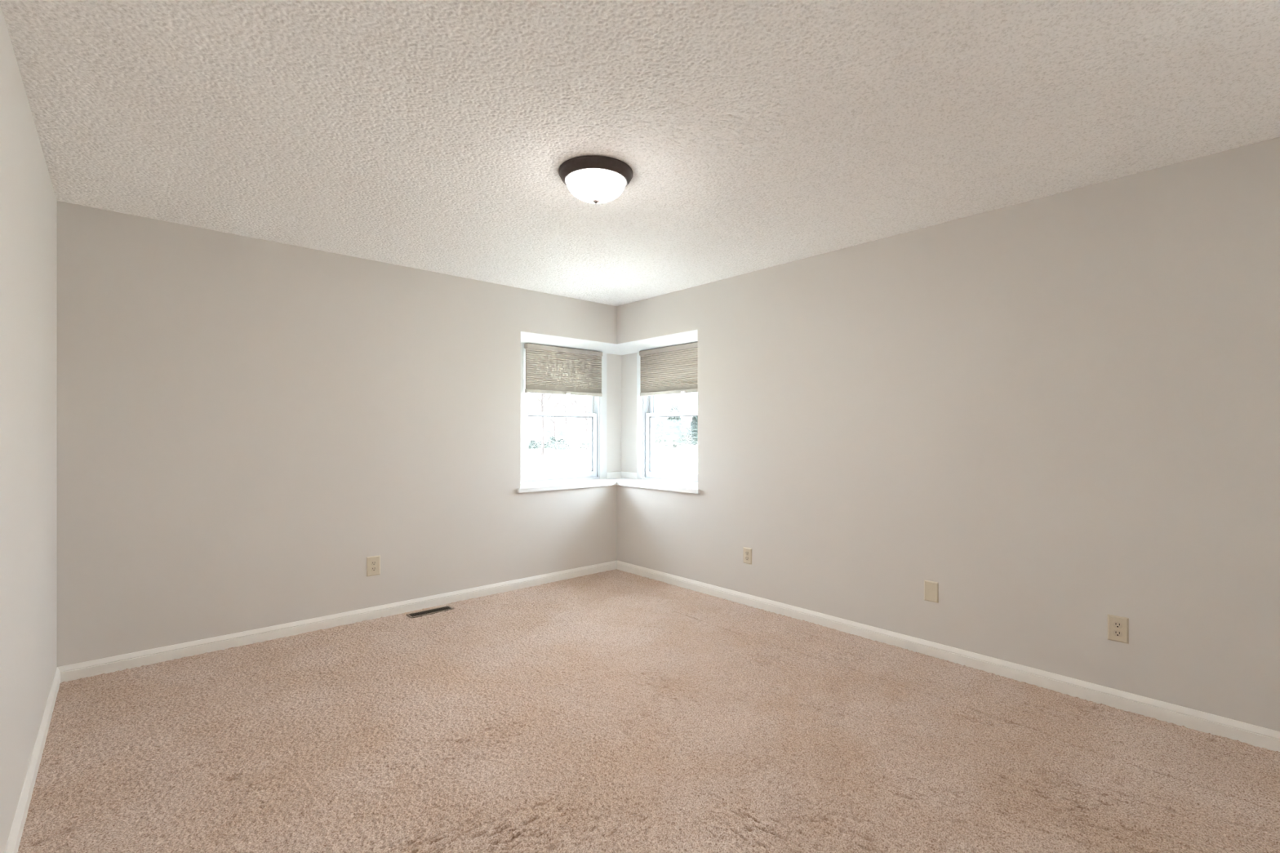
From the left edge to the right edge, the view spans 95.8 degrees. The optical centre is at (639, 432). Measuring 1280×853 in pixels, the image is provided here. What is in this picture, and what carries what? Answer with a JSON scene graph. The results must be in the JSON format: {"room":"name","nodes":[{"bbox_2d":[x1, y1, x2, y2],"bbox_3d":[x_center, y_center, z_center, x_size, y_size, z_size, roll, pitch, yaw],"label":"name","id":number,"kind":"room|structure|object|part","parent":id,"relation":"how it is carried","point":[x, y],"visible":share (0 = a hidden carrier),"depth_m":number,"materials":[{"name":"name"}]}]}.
{"room":"empty bedroom","nodes":[
{"label":"empty bedroom","id":0,"kind":"room"},
{"bbox_2d":[0,4,57,852],"bbox_3d":[-0.892,0.043,0.531,0.120,2.680,6.320,0,0,-42],"label":"wall","id":1,"kind":"structure","parent":0,"point":[28,199],"depth_m":1.95,"materials":[{"name":"beige paint"}]},
{"bbox_2d":[4,666,60,852],"bbox_3d":[-0.882,1.235,0.620,0.014,0.096,6.200,0,0,-42],"label":"baseboard","id":2,"kind":"structure","parent":1,"relation":"attached to","point":[15,837],"depth_m":2.05,"materials":[{"name":"white wood"}]},
{"bbox_2d":[57,200,621,666],"bbox_3d":[-1.611,0.043,4.435,4.253,2.680,0.460,0,0,-42],"label":"wall","id":3,"kind":"structure","parent":0,"point":[244,423],"depth_m":3.57,"materials":[{"name":"beige paint"}]},
{"bbox_2d":[57,560,617,683],"bbox_3d":[-1.579,1.235,4.146,3.673,0.096,0.014,0,0,-42],"label":"baseboard","id":4,"kind":"structure","parent":3,"relation":"attached to","point":[147,657],"depth_m":3.62,"materials":[{"name":"white wood"}]},
{"bbox_2d":[366,555,380,576],"bbox_3d":[-1.815,0.908,3.938,0.088,0.132,0.009,0,0,-42],"label":"electrical outlet","id":5,"kind":"object","parent":3,"relation":"attached to","point":[373,563],"visible":1,"depth_m":3.93,"materials":[{"name":"beige plastic"}]},
{"bbox_2d":[520,343,606,484],"bbox_3d":[-0.755,-0.169,5.423,1.030,1.242,0.128,0,0,-42],"label":"window","id":6,"kind":"structure","parent":3,"relation":"in","point":[593,414],"depth_m":5.54,"materials":[{"name":"white paint"}]},
{"bbox_3d":[-0.762,-0.453,5.431,0.794,0.607,0.034,0,0,-42],"label":"sash","id":7,"kind":"part","parent":6,"relation":"part of","materials":[{"name":"white plastic"}]},
{"bbox_3d":[-0.736,0.120,5.402,0.820,0.620,0.032,0,0,-42],"label":"sash","id":8,"kind":"part","parent":6,"relation":"part of","materials":[{"name":"white plastic"}]},
{"bbox_2d":[524,343,602,396],"bbox_3d":[-0.689,-0.566,5.351,0.842,0.437,0.056,0,0,-42],"label":"cellular shade","id":9,"kind":"object","parent":6,"relation":"attached to","point":[550,370],"visible":1,"depth_m":5.32,"materials":[{"name":"beige fabric"}]},
{"bbox_3d":[-0.691,-0.369,5.353,0.842,0.032,0.030,0,0,-42],"label":"rail","id":10,"kind":"part","parent":9,"relation":"part of","materials":[{"name":"white plastic"}]},
{"bbox_2d":[517,477,700,493],"bbox_3d":[-0.242,0.468,4.880,1.380,0.034,1.380,0,0,-42],"label":"trim","id":11,"kind":"structure","parent":3,"relation":"attached to","point":[642,483],"depth_m":5.06,"materials":[{"name":"white paint"}]},
{"bbox_2d":[520,328,697,355],"bbox_3d":[-0.241,-0.806,4.899,1.353,0.041,1.353,0,0,-42],"label":"trim","id":12,"kind":"structure","parent":3,"relation":"attached to","point":[690,336],"depth_m":5.18,"materials":[{"name":"white paint"}]},
{"bbox_2d":[0,0,1279,306],"bbox_3d":[0.482,-1.176,1.839,3.681,0.003,6.208,0,0,-42],"label":"ceiling","id":13,"kind":"structure","parent":0,"point":[433,135],"depth_m":2.15,"materials":[{"name":"white paint"}]},
{"bbox_2d":[558,155,632,203],"bbox_3d":[-0.199,-1.107,2.613,0.335,0.138,0.335,0,0,-42],"label":"ceiling light","id":14,"kind":"object","parent":13,"relation":"attached to","point":[592,179],"visible":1,"depth_m":2.52,"materials":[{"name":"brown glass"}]},
{"bbox_2d":[17,568,1279,852],"bbox_3d":[0.482,1.270,1.839,3.669,0.031,6.196,0,0,-42],"label":"floor","id":15,"kind":"structure","parent":0,"point":[614,711],"depth_m":2.31,"materials":[{"name":"beige carpet"}]},
{"bbox_2d":[406,605,453,617],"bbox_3d":[-1.482,1.290,4.089,0.302,0.056,0.092,0,0,-42],"label":"floor vent","id":16,"kind":"object","parent":15,"relation":"in","point":[430,611],"visible":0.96,"depth_m":4.08,"materials":[{"name":"metal"}]},
{"bbox_2d":[617,137,1279,731],"bbox_3d":[1.909,0.043,3.344,0.460,2.680,6.780,0,0,-42],"label":"wall","id":17,"kind":"structure","parent":0,"point":[1059,414],"depth_m":2.95,"materials":[{"name":"beige paint"}]},
{"bbox_2d":[606,471,636,479],"bbox_3d":[-0.179,0.423,5.698,0.195,0.060,0.245,0,0,-42],"label":"trim","id":18,"kind":"structure","parent":17,"relation":"attached to","point":[611,474],"depth_m":5.77,"materials":[{"name":"white paint"}]},
{"bbox_2d":[636,352,697,484],"bbox_3d":[0.344,-0.169,5.344,0.128,1.242,0.980,0,0,-42],"label":"window","id":19,"kind":"structure","parent":17,"relation":"in","point":[646,415],"depth_m":5.60,"materials":[{"name":"white paint"}]},
{"bbox_3d":[0.299,-0.167,5.304,0.008,1.238,0.980,0,0,-42],"label":"casing","id":20,"kind":"part","parent":19,"relation":"part of","materials":[{"name":"white paint"}]},
{"bbox_3d":[0.352,-0.453,5.351,0.034,0.607,0.744,0,0,-42],"label":"sash","id":21,"kind":"part","parent":19,"relation":"part of","materials":[{"name":"white plastic"}]},
{"bbox_2d":[639,342,697,395],"bbox_3d":[0.270,-0.566,5.279,0.056,0.437,0.792,0,0,-42],"label":"cellular shade","id":22,"kind":"object","parent":19,"relation":"attached to","point":[672,370],"visible":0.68,"depth_m":5.27,"materials":[{"name":"beige fabric"}]},
{"bbox_3d":[0.272,-0.369,5.282,0.030,0.032,0.792,0,0,-42],"label":"rail","id":23,"kind":"part","parent":22,"relation":"part of","materials":[{"name":"white plastic"}]},
{"bbox_3d":[0.346,-0.170,5.346,0.122,1.241,0.810,0,0,-42],"label":"frame","id":24,"kind":"part","parent":19,"relation":"part of","materials":[{"name":"white plastic"}]},
{"bbox_3d":[0.323,0.120,5.325,0.032,0.620,0.770,0,0,-42],"label":"sash","id":25,"kind":"part","parent":19,"relation":"part of","materials":[{"name":"glass"}]},
{"bbox_2d":[742,546,751,564],"bbox_3d":[0.788,0.904,4.246,0.009,0.116,0.078,0,0,-42],"label":"electrical outlet","id":26,"kind":"object","parent":17,"relation":"attached to","point":[747,552],"visible":1,"depth_m":4.24,"materials":[{"name":"beige plastic"}]},
{"bbox_2d":[924,579,938,603],"bbox_3d":[1.652,0.901,3.281,0.008,0.116,0.077,0,0,-42],"label":"blank wall plate","id":27,"kind":"object","parent":17,"relation":"attached to","point":[931,588],"visible":1,"depth_m":3.28,"materials":[{"name":"beige plastic"}]},
{"bbox_2d":[616,560,1279,751],"bbox_3d":[1.846,1.235,3.059,0.014,0.096,6.200,0,0,-42],"label":"baseboard","id":28,"kind":"structure","parent":17,"relation":"attached to","point":[1255,735],"depth_m":2.96,"materials":[{"name":"white wood"}]},
{"bbox_2d":[1107,614,1128,644],"bbox_3d":[2.203,0.905,2.664,0.009,0.118,0.076,0,0,-42],"label":"electrical outlet","id":29,"kind":"object","parent":17,"relation":"attached to","point":[1117,626],"visible":1,"depth_m":2.66,"materials":[{"name":"beige plastic"}]},
{"bbox_2d":[1112,630,1122,636],"bbox_3d":[2.201,0.924,2.663,0.005,0.028,0.034,0,0,-42],"label":"receptacle","id":30,"kind":"object","parent":29,"relation":"attached to","point":[1115,633],"depth_m":2.66,"materials":[{"name":"beige plastic"}]},
{"bbox_2d":[1112,621,1122,628],"bbox_3d":[2.201,0.885,2.663,0.005,0.028,0.034,0,0,-42],"label":"receptacle","id":31,"kind":"object","parent":29,"relation":"attached to","point":[1116,624],"depth_m":2.66,"materials":[{"name":"beige plastic"}]},
{"label":"outside","id":32,"kind":"structure","parent":0,"visible":0},
{"bbox_2d":[528,435,697,474],"bbox_3d":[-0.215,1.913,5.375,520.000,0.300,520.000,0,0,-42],"label":"lawn","id":33,"kind":"structure","parent":32,"point":[679,460],"depth_m":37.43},
{"bbox_2d":[528,440,537,448],"bbox_3d":[-11.520,1.290,62.002,1.350,1.177,1.295,0,0,-42],"label":"shrub","id":34,"kind":"object","parent":33,"relation":"on","point":[532,443],"visible":0.85,"depth_m":61.65,"materials":[{"name":"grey plant"}]},
{"bbox_2d":[536,440,547,448],"bbox_3d":[-11.276,1.373,66.975,2.298,1.036,2.304,0,0,-42],"label":"shrub","id":35,"kind":"object","parent":33,"relation":"on","point":[539,443],"visible":0.3,"depth_m":66.36,"materials":[{"name":"grey plant"}]},
{"bbox_2d":[546,435,556,448],"bbox_3d":[-9.914,1.076,65.039,1.453,1.598,1.411,0,0,-42],"label":"shrub","id":36,"kind":"object","parent":33,"relation":"on","point":[551,442],"visible":0.91,"depth_m":64.63,"materials":[{"name":"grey plant"}]},
{"bbox_2d":[528,392,583,454],"bbox_3d":[-7.669,-2.746,45.570,7.739,9.225,8.311,0,0,-42],"label":"bare tree","id":37,"kind":"object","parent":33,"relation":"on","point":[543,395],"visible":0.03,"depth_m":45.93,"materials":[{"name":"grey plant"}]},
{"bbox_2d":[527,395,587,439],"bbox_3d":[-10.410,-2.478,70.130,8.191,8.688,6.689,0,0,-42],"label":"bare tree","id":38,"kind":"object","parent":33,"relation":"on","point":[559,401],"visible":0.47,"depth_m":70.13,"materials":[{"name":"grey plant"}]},
{"bbox_2d":[529,417,588,444],"bbox_3d":[-13.318,-0.287,95.466,9.200,4.500,8.000,0,0,-8],"label":"house","id":39,"kind":"structure","parent":33,"relation":"on","point":[575,428],"depth_m":92.28,"materials":[{"name":"white"}]},
{"bbox_3d":[-15.754,0.738,91.577,0.900,2.050,0.070,0,0,-8],"label":"door","id":40,"kind":"part","parent":39,"relation":"part of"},
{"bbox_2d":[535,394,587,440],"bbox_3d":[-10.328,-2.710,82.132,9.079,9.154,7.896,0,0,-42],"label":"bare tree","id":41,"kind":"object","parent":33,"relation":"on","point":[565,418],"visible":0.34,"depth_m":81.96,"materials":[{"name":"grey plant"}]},
{"bbox_2d":[552,438,571,449],"bbox_3d":[-8.264,1.209,60.999,2.099,1.349,2.092,0,0,-42],"label":"shrub","id":42,"kind":"object","parent":33,"relation":"on","point":[562,444],"visible":0.98,"depth_m":60.45,"materials":[{"name":"grey plant"}]},
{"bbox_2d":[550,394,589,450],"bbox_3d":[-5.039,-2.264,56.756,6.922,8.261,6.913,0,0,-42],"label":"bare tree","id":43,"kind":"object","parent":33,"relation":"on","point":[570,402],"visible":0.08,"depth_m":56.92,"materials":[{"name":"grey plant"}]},
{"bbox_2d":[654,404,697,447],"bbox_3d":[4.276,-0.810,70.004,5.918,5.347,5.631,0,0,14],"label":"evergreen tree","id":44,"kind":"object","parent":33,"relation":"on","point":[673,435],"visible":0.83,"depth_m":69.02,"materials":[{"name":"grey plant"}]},
{"bbox_2d":[686,416,697,445],"bbox_3d":[7.884,-0.353,81.918,5.202,4.431,5.448,0,0,-42],"label":"evergreen tree","id":45,"kind":"object","parent":33,"relation":"on","point":[692,429],"visible":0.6,"depth_m":81.18,"materials":[{"name":"grey plant"}]}
]}

